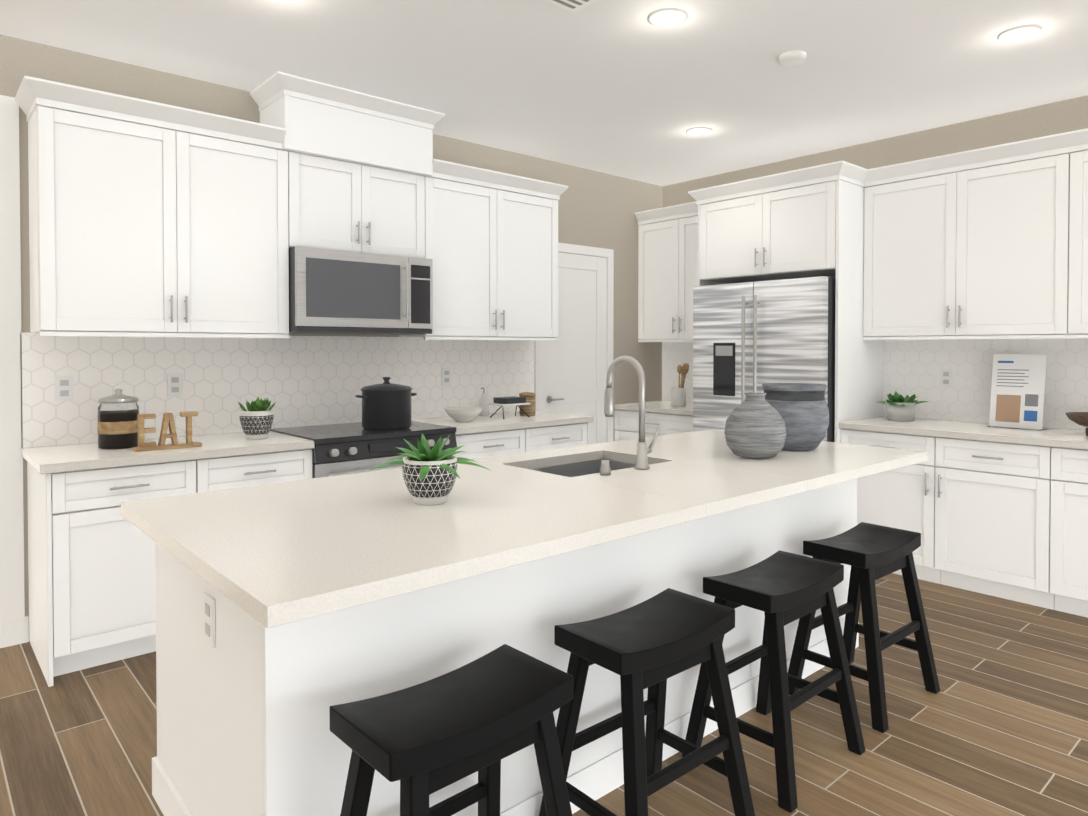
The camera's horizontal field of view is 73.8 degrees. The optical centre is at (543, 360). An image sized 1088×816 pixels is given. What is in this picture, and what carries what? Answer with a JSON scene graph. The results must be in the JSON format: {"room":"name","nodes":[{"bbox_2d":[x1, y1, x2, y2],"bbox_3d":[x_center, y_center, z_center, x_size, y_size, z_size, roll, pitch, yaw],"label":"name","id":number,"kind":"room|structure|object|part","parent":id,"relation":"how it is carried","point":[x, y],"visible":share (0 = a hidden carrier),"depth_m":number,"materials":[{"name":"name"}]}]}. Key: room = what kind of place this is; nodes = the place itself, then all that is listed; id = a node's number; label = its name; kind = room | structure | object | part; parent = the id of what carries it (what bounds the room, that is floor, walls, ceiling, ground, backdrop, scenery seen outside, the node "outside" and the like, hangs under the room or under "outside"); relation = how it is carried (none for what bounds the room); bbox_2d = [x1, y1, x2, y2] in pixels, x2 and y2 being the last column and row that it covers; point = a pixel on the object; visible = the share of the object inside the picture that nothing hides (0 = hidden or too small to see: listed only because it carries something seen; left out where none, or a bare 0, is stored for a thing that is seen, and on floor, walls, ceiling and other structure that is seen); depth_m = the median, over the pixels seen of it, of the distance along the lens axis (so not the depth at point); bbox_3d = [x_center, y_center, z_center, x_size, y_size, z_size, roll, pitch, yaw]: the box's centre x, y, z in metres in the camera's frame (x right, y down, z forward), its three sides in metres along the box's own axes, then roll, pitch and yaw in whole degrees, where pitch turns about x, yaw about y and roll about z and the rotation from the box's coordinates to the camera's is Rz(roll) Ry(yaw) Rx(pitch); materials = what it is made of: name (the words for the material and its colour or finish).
{"room":"kitchen","nodes":[
{"label":"kitchen","id":0,"kind":"room"},
{"bbox_2d":[0,34,661,615],"bbox_3d":[-0.711,-0.110,5.002,4.895,2.820,0.140,-1,1,-41],"label":"wall","id":1,"kind":"structure","parent":0,"point":[596,208],"depth_m":5.14,"materials":[{"name":"beige paint"}]},
{"bbox_2d":[0,95,28,647],"bbox_3d":[-2.514,0.056,3.409,0.110,2.540,0.154,-1,1,-41],"label":"door frame","id":2,"kind":"structure","parent":1,"relation":"attached to","point":[14,624],"depth_m":3.35,"materials":[{"name":"white"}]},
{"bbox_2d":[23,91,288,338],"bbox_3d":[-1.869,-0.642,3.663,1.170,1.014,0.324,-1,1,-41],"label":"upper cabinet","id":3,"kind":"object","parent":1,"relation":"attached to","point":[147,218],"depth_m":3.45,"materials":[{"name":"white wood"}]},
{"bbox_2d":[20,332,533,447],"bbox_3d":[-1.260,0.124,4.421,3.150,0.540,0.012,-1,1,-41],"label":"tile backsplash","id":4,"kind":"structure","parent":1,"relation":"attached to","point":[300,381],"depth_m":4.07,"materials":[{"name":"white tile"}]},
{"bbox_2d":[55,375,73,400],"bbox_3d":[-2.307,0.134,3.485,0.075,0.120,0.008,-1,1,-41],"label":"electrical outlet plate","id":5,"kind":"object","parent":4,"relation":"attached to","point":[64,388],"depth_m":3.48,"materials":[{"name":"white plastic"}]},
{"bbox_2d":[167,373,182,395],"bbox_3d":[-1.939,0.129,3.809,0.075,0.120,0.008,-1,1,-41],"label":"electrical outlet plate","id":6,"kind":"object","parent":4,"relation":"attached to","point":[174,380],"depth_m":3.81,"materials":[{"name":"white plastic"}]},
{"bbox_2d":[442,368,450,384],"bbox_3d":[-0.663,0.111,4.931,0.075,0.120,0.008,-1,1,-41],"label":"electrical outlet plate","id":7,"kind":"object","parent":4,"relation":"attached to","point":[446,372],"depth_m":4.93,"materials":[{"name":"white plastic"}]},
{"bbox_2d":[255,87,434,262],"bbox_3d":[-1.144,-1.025,4.271,0.920,0.823,0.358,-1,1,-41],"label":"upper cabinet","id":8,"kind":"object","parent":1,"relation":"attached to","point":[354,177],"depth_m":4.11,"materials":[{"name":"white wood"}]},
{"bbox_2d":[289,246,432,334],"bbox_3d":[-1.110,-0.383,4.244,0.842,0.451,0.457,-1,1,-41],"label":"microwave","id":9,"kind":"object","parent":8,"relation":"attached to","point":[331,291],"visible":0.98,"depth_m":4.06,"materials":[{"name":"silver metal"}]},
{"bbox_2d":[399,171,559,338],"bbox_3d":[-0.442,-0.662,4.918,1.170,1.014,0.324,-1,1,-41],"label":"upper cabinet","id":10,"kind":"object","parent":1,"relation":"attached to","point":[495,267],"depth_m":4.79,"materials":[{"name":"white wood"}]},
{"bbox_2d":[534,242,613,443],"bbox_3d":[0.267,0.189,5.732,0.852,2.200,0.062,-1,1,-41],"label":"door","id":11,"kind":"structure","parent":1,"relation":"attached to","point":[572,364],"depth_m":5.79,"materials":[{"name":"white wood"}]},
{"bbox_2d":[0,573,1087,815],"bbox_3d":[-1.057,1.382,1.432,10.160,0.050,13.200,-1,1,-41],"label":"floor","id":12,"kind":"structure","parent":0,"point":[996,725],"depth_m":2.58,"materials":[{"name":"brown wood"}]},
{"bbox_2d":[27,449,311,686],"bbox_3d":[-1.801,0.886,3.550,1.125,0.874,0.620,-1,1,-41],"label":"base cabinet","id":13,"kind":"object","parent":12,"relation":"on","point":[91,575],"depth_m":3.11,"materials":[{"name":"white wood"}]},
{"bbox_2d":[21,411,593,473],"bbox_3d":[-1.049,0.418,4.187,3.150,0.038,0.646,-1,1,-41],"label":"countertop","id":14,"kind":"structure","parent":13,"relation":"on","point":[60,458],"depth_m":3.47,"materials":[{"name":"white stone"}]},
{"bbox_2d":[97,388,138,448],"bbox_3d":[-2.005,0.272,3.417,0.172,0.277,0.172,-1,1,-41],"label":"jar","id":15,"kind":"object","parent":14,"relation":"on","point":[117,421],"visible":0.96,"depth_m":3.35,"materials":[{"name":"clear glass"}]},
{"bbox_2d":[132,411,201,451],"bbox_3d":[-1.752,0.329,3.374,0.284,0.165,0.060,-1,1,-41],"label":"eat sign","id":16,"kind":"object","parent":14,"relation":"on","point":[167,421],"visible":1,"depth_m":3.35,"materials":[{"name":"beige wood"}]},
{"bbox_2d":[238,397,275,438],"bbox_3d":[-1.486,0.297,3.758,0.183,0.217,0.190,-1,1,-41],"label":"potted plant","id":17,"kind":"object","parent":14,"relation":"on","point":[256,417],"visible":1,"depth_m":3.70,"materials":[{"name":"green plant"}]},
{"bbox_2d":[444,407,482,421],"bbox_3d":[-0.512,0.349,4.612,0.250,0.085,0.250,-1,1,-41],"label":"bowl","id":18,"kind":"object","parent":14,"relation":"on","point":[463,414],"visible":1,"depth_m":4.54,"materials":[{"name":"white ceramic"}]},
{"bbox_2d":[479,387,488,415],"bbox_3d":[-0.415,0.286,5.016,0.068,0.198,0.068,-1,1,-41],"label":"soap bottle","id":19,"kind":"object","parent":14,"relation":"on","point":[484,402],"visible":0.98,"depth_m":4.99,"materials":[{"name":"white ceramic"}]},
{"bbox_2d":[489,396,530,418],"bbox_3d":[-0.231,0.321,4.898,0.240,0.138,0.156,-1,1,-41],"label":"tray stand","id":20,"kind":"object","parent":14,"relation":"on","point":[509,401],"visible":0.96,"depth_m":4.85,"materials":[{"name":"black plastic"}]},
{"bbox_2d":[519,392,535,415],"bbox_3d":[-0.116,0.303,5.039,0.114,0.163,0.114,-1,1,-41],"label":"canister","id":21,"kind":"object","parent":14,"relation":"on","point":[529,410],"visible":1,"depth_m":4.99,"materials":[{"name":"wood"}]},
{"bbox_2d":[270,421,456,478],"bbox_3d":[-1.031,0.852,4.173,0.854,0.923,0.697,-1,1,-41],"label":"range","id":22,"kind":"object","parent":12,"relation":"on","point":[346,448],"visible":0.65,"depth_m":3.89,"materials":[{"name":"black metal"}]},
{"bbox_2d":[355,377,416,429],"bbox_3d":[-0.908,0.243,4.182,0.366,0.294,0.292,-1,1,-41],"label":"stock pot","id":23,"kind":"object","parent":22,"relation":"on","point":[386,404],"visible":1,"depth_m":4.06,"materials":[{"name":"black metal"}]},
{"bbox_2d":[330,644,572,815],"bbox_3d":[-0.192,1.041,1.602,0.498,0.627,0.402,-1,1,-42],"label":"stool","id":24,"kind":"object","parent":12,"relation":"on","point":[484,715],"visible":1,"depth_m":1.55,"materials":[{"name":"black paint"}]},
{"bbox_2d":[152,450,858,815],"bbox_3d":[0.119,0.893,2.794,2.740,0.884,0.936,-1,1,-41],"label":"kitchen island","id":25,"kind":"object","parent":12,"relation":"on","point":[243,709],"depth_m":1.97,"materials":[{"name":"white"}]},
{"bbox_2d":[121,430,927,629],"bbox_3d":[0.219,0.406,2.672,2.905,0.090,1.160,-1,1,-41],"label":"island countertop","id":26,"kind":"structure","parent":25,"relation":"on","point":[283,553],"depth_m":1.99,"materials":[{"name":"beige stone"}]},
{"bbox_2d":[369,433,490,504],"bbox_3d":[-0.337,0.319,2.135,0.335,0.202,0.338,-1,1,-41],"label":"potted plant","id":27,"kind":"object","parent":26,"relation":"on","point":[429,476],"visible":1,"depth_m":2.09,"materials":[{"name":"green plant"}]},
{"bbox_2d":[529,454,648,477],"bbox_3d":[0.179,0.560,2.906,0.604,0.250,0.424,-1,1,-41],"label":"sink","id":28,"kind":"object","parent":26,"relation":"in","point":[590,465],"depth_m":3.14,"materials":[{"name":"grey metal"}]},
{"bbox_3d":[0.221,0.387,2.613,0.040,0.050,0.040,-1,1,-41],"label":"sink button","id":29,"kind":"part","parent":26,"relation":"part of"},
{"bbox_2d":[604,355,659,469],"bbox_3d":[0.336,0.195,2.818,0.103,0.428,0.221,-1,1,-41],"label":"faucet","id":30,"kind":"object","parent":26,"relation":"on","point":[643,450],"visible":1,"depth_m":2.74,"materials":[{"name":"silver metal"}]},
{"bbox_2d":[724,392,786,458],"bbox_3d":[0.882,0.272,3.026,0.250,0.268,0.250,-1,1,-41],"label":"vase","id":31,"kind":"object","parent":26,"relation":"on","point":[755,427],"visible":1,"depth_m":2.94,"materials":[{"name":"grey ceramic"}]},
{"bbox_2d":[762,383,828,450],"bbox_3d":[1.132,0.256,3.286,0.300,0.292,0.300,-1,1,-41],"label":"vase","id":32,"kind":"object","parent":26,"relation":"on","point":[802,409],"visible":0.77,"depth_m":3.16,"materials":[{"name":"grey ceramic"}]},
{"bbox_2d":[454,422,588,458],"bbox_3d":[-0.314,0.866,4.858,1.125,0.874,0.620,-1,1,-41],"label":"base cabinet","id":33,"kind":"object","parent":12,"relation":"on","point":[504,442],"depth_m":4.59,"materials":[{"name":"white wood"}]},
{"bbox_2d":[539,588,754,815],"bbox_3d":[0.290,1.034,2.037,0.498,0.627,0.402,-1,1,-40],"label":"stool","id":34,"kind":"object","parent":12,"relation":"on","point":[654,643],"visible":0.94,"depth_m":1.99,"materials":[{"name":"black paint"}]},
{"bbox_2d":[615,409,693,440],"bbox_3d":[1.107,0.848,5.941,0.619,0.874,0.870,-1,1,-41],"label":"base cabinet","id":35,"kind":"object","parent":12,"relation":"on","point":[626,421],"depth_m":5.77,"materials":[{"name":"white wood"}]},
{"bbox_2d":[693,276,835,441],"bbox_3d":[1.665,0.381,5.122,0.797,1.835,1.000,-1,1,-41],"label":"refrigerator","id":36,"kind":"object","parent":12,"relation":"on","point":[748,337],"visible":0.42,"depth_m":4.84,"materials":[{"name":"silver metal"}]},
{"bbox_2d":[682,550,865,812],"bbox_3d":[0.784,1.027,2.461,0.498,0.627,0.402,-1,1,-42],"label":"stool","id":37,"kind":"object","parent":12,"relation":"on","point":[781,589],"visible":0.92,"depth_m":2.41,"materials":[{"name":"black paint"}]},
{"bbox_2d":[788,522,939,732],"bbox_3d":[1.278,1.020,2.906,0.498,0.627,0.402,-1,1,-40],"label":"stool","id":38,"kind":"object","parent":12,"relation":"on","point":[869,553],"visible":0.9,"depth_m":2.86,"materials":[{"name":"black paint"}]},
{"bbox_2d":[841,429,1030,604],"bbox_3d":[2.502,0.874,4.356,0.619,0.874,1.182,-1,1,-41],"label":"base cabinet","id":39,"kind":"object","parent":12,"relation":"on","point":[1008,521],"depth_m":4.08,"materials":[{"name":"white wood"}]},
{"bbox_2d":[1031,445,1087,617],"bbox_3d":[3.208,0.886,3.553,0.620,0.874,1.201,-1,1,-41],"label":"base cabinet","id":40,"kind":"object","parent":12,"relation":"on","point":[1059,476],"depth_m":3.73,"materials":[{"name":"white wood"}]},
{"bbox_2d":[614,401,1087,449],"bbox_3d":[2.210,0.411,4.661,0.646,0.038,4.237,-1,1,-41],"label":"countertop","id":41,"kind":"structure","parent":40,"relation":"on","point":[1065,438],"depth_m":4.21,"materials":[{"name":"white stone"}]},
{"bbox_2d":[671,363,688,406],"bbox_3d":[1.099,0.197,5.820,0.157,0.350,0.145,-1,1,-41],"label":"utensil crock","id":42,"kind":"object","parent":41,"relation":"on","point":[678,396],"visible":1,"depth_m":5.78,"materials":[{"name":"white ceramic"}]},
{"bbox_2d":[876,391,927,420],"bbox_3d":[2.320,0.297,4.708,0.311,0.186,0.337,-1,1,-41],"label":"potted plant","id":43,"kind":"object","parent":41,"relation":"on","point":[900,407],"visible":1,"depth_m":4.64,"materials":[{"name":"white ceramic"}]},
{"bbox_2d":[987,354,1046,430],"bbox_3d":[2.774,0.182,4.250,0.140,0.430,0.270,-1,1,-41],"label":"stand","id":44,"kind":"object","parent":41,"relation":"on","point":[1017,391],"visible":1,"depth_m":4.25,"materials":[{"name":"white paper"}]},
{"bbox_2d":[1065,412,1087,435],"bbox_3d":[2.954,0.346,3.851,0.300,0.115,0.300,-1,1,-41],"label":"bowl","id":45,"kind":"object","parent":41,"relation":"on","point":[1080,418],"visible":1,"depth_m":3.85,"materials":[{"name":"brown wood"}]},
{"bbox_2d":[0,0,1087,185],"bbox_3d":[-1.057,-1.487,1.386,10.160,0.050,13.200,-1,1,-41],"label":"ceiling","id":46,"kind":"structure","parent":0,"point":[624,88],"depth_m":3.63,"materials":[{"name":"white paint"}]},
{"bbox_2d":[271,0,299,2],"bbox_3d":[-1.064,-1.481,2.924,0.170,0.010,0.170,-1,1,-41],"label":"recessed light","id":47,"kind":"object","parent":46,"relation":"in","point":[286,1],"visible":1,"depth_m":2.99,"materials":[{"name":"white"}]},
{"bbox_2d":[545,0,598,12],"bbox_3d":[0.112,-1.478,2.814,0.380,0.013,0.380,-1,1,-41],"label":"ceiling vent","id":48,"kind":"object","parent":46,"relation":"in","point":[574,6],"visible":0.94,"depth_m":3.00,"materials":[{"name":"white metal"}]},
{"bbox_2d":[648,8,687,26],"bbox_3d":[0.537,-1.485,3.148,0.170,0.010,0.170,-1,1,-41],"label":"recessed light","id":49,"kind":"object","parent":46,"relation":"in","point":[667,17],"visible":1,"depth_m":3.14,"materials":[{"name":"white"}]},
{"bbox_2d":[686,127,711,134],"bbox_3d":[1.025,-1.511,4.788,0.170,0.010,0.170,-1,1,-41],"label":"recessed light","id":50,"kind":"object","parent":46,"relation":"in","point":[699,130],"visible":1,"depth_m":4.78,"materials":[{"name":"white"}]},
{"bbox_2d":[779,50,806,65],"bbox_3d":[1.223,-1.480,3.564,0.130,0.034,0.130,-1,1,-41],"label":"smoke detector","id":51,"kind":"object","parent":46,"relation":"attached to","point":[792,58],"visible":0.98,"depth_m":3.53,"materials":[{"name":"white plastic"}]},
{"bbox_2d":[998,25,1041,41],"bbox_3d":[2.170,-1.487,3.305,0.170,0.010,0.170,-1,1,-41],"label":"recessed light","id":52,"kind":"object","parent":46,"relation":"in","point":[1020,33],"visible":1,"depth_m":3.30,"materials":[{"name":"white"}]},
{"bbox_2d":[662,95,1087,429],"bbox_3d":[4.085,-0.080,3.134,0.160,2.820,9.000,-1,1,-41],"label":"wall","id":53,"kind":"structure","parent":0,"point":[1064,116],"depth_m":4.74,"materials":[{"name":"beige paint"}]},
{"bbox_2d":[637,208,719,339],"bbox_3d":[1.218,-0.679,6.014,0.324,1.014,0.870,-1,1,-41],"label":"upper cabinet","id":54,"kind":"object","parent":53,"relation":"attached to","point":[667,245],"depth_m":6.00,"materials":[{"name":"white wood"}]},
{"bbox_2d":[698,172,861,283],"bbox_3d":[1.738,-0.880,5.167,0.659,0.585,1.040,-1,1,-41],"label":"upper cabinet","id":55,"kind":"object","parent":53,"relation":"attached to","point":[812,226],"depth_m":4.85,"materials":[{"name":"white wood"}]},
{"bbox_2d":[662,338,1087,429],"bbox_3d":[2.452,0.117,4.863,0.012,0.540,4.227,-1,1,-41],"label":"tile backsplash","id":56,"kind":"structure","parent":53,"relation":"attached to","point":[911,368],"depth_m":4.61,"materials":[{"name":"white tile"}]},
{"bbox_2d":[940,369,952,386],"bbox_3d":[2.598,0.115,4.680,0.008,0.120,0.075,-1,1,-41],"label":"electrical outlet plate","id":57,"kind":"object","parent":56,"relation":"attached to","point":[946,377],"visible":1,"depth_m":4.67,"materials":[{"name":"white plastic"}]},
{"bbox_2d":[858,140,1085,339],"bbox_3d":[2.613,-0.654,4.429,0.324,1.014,1.182,-1,1,-41],"label":"upper cabinet","id":58,"kind":"object","parent":53,"relation":"attached to","point":[990,242],"depth_m":4.26,"materials":[{"name":"white wood"}]},
{"bbox_2d":[1082,140,1087,335],"bbox_3d":[3.312,-0.641,3.634,0.324,1.014,1.181,-1,1,-41],"label":"upper cabinet","id":59,"kind":"object","parent":53,"relation":"attached to","point":[1084,322],"depth_m":3.87,"materials":[{"name":"white wood"}]}
]}

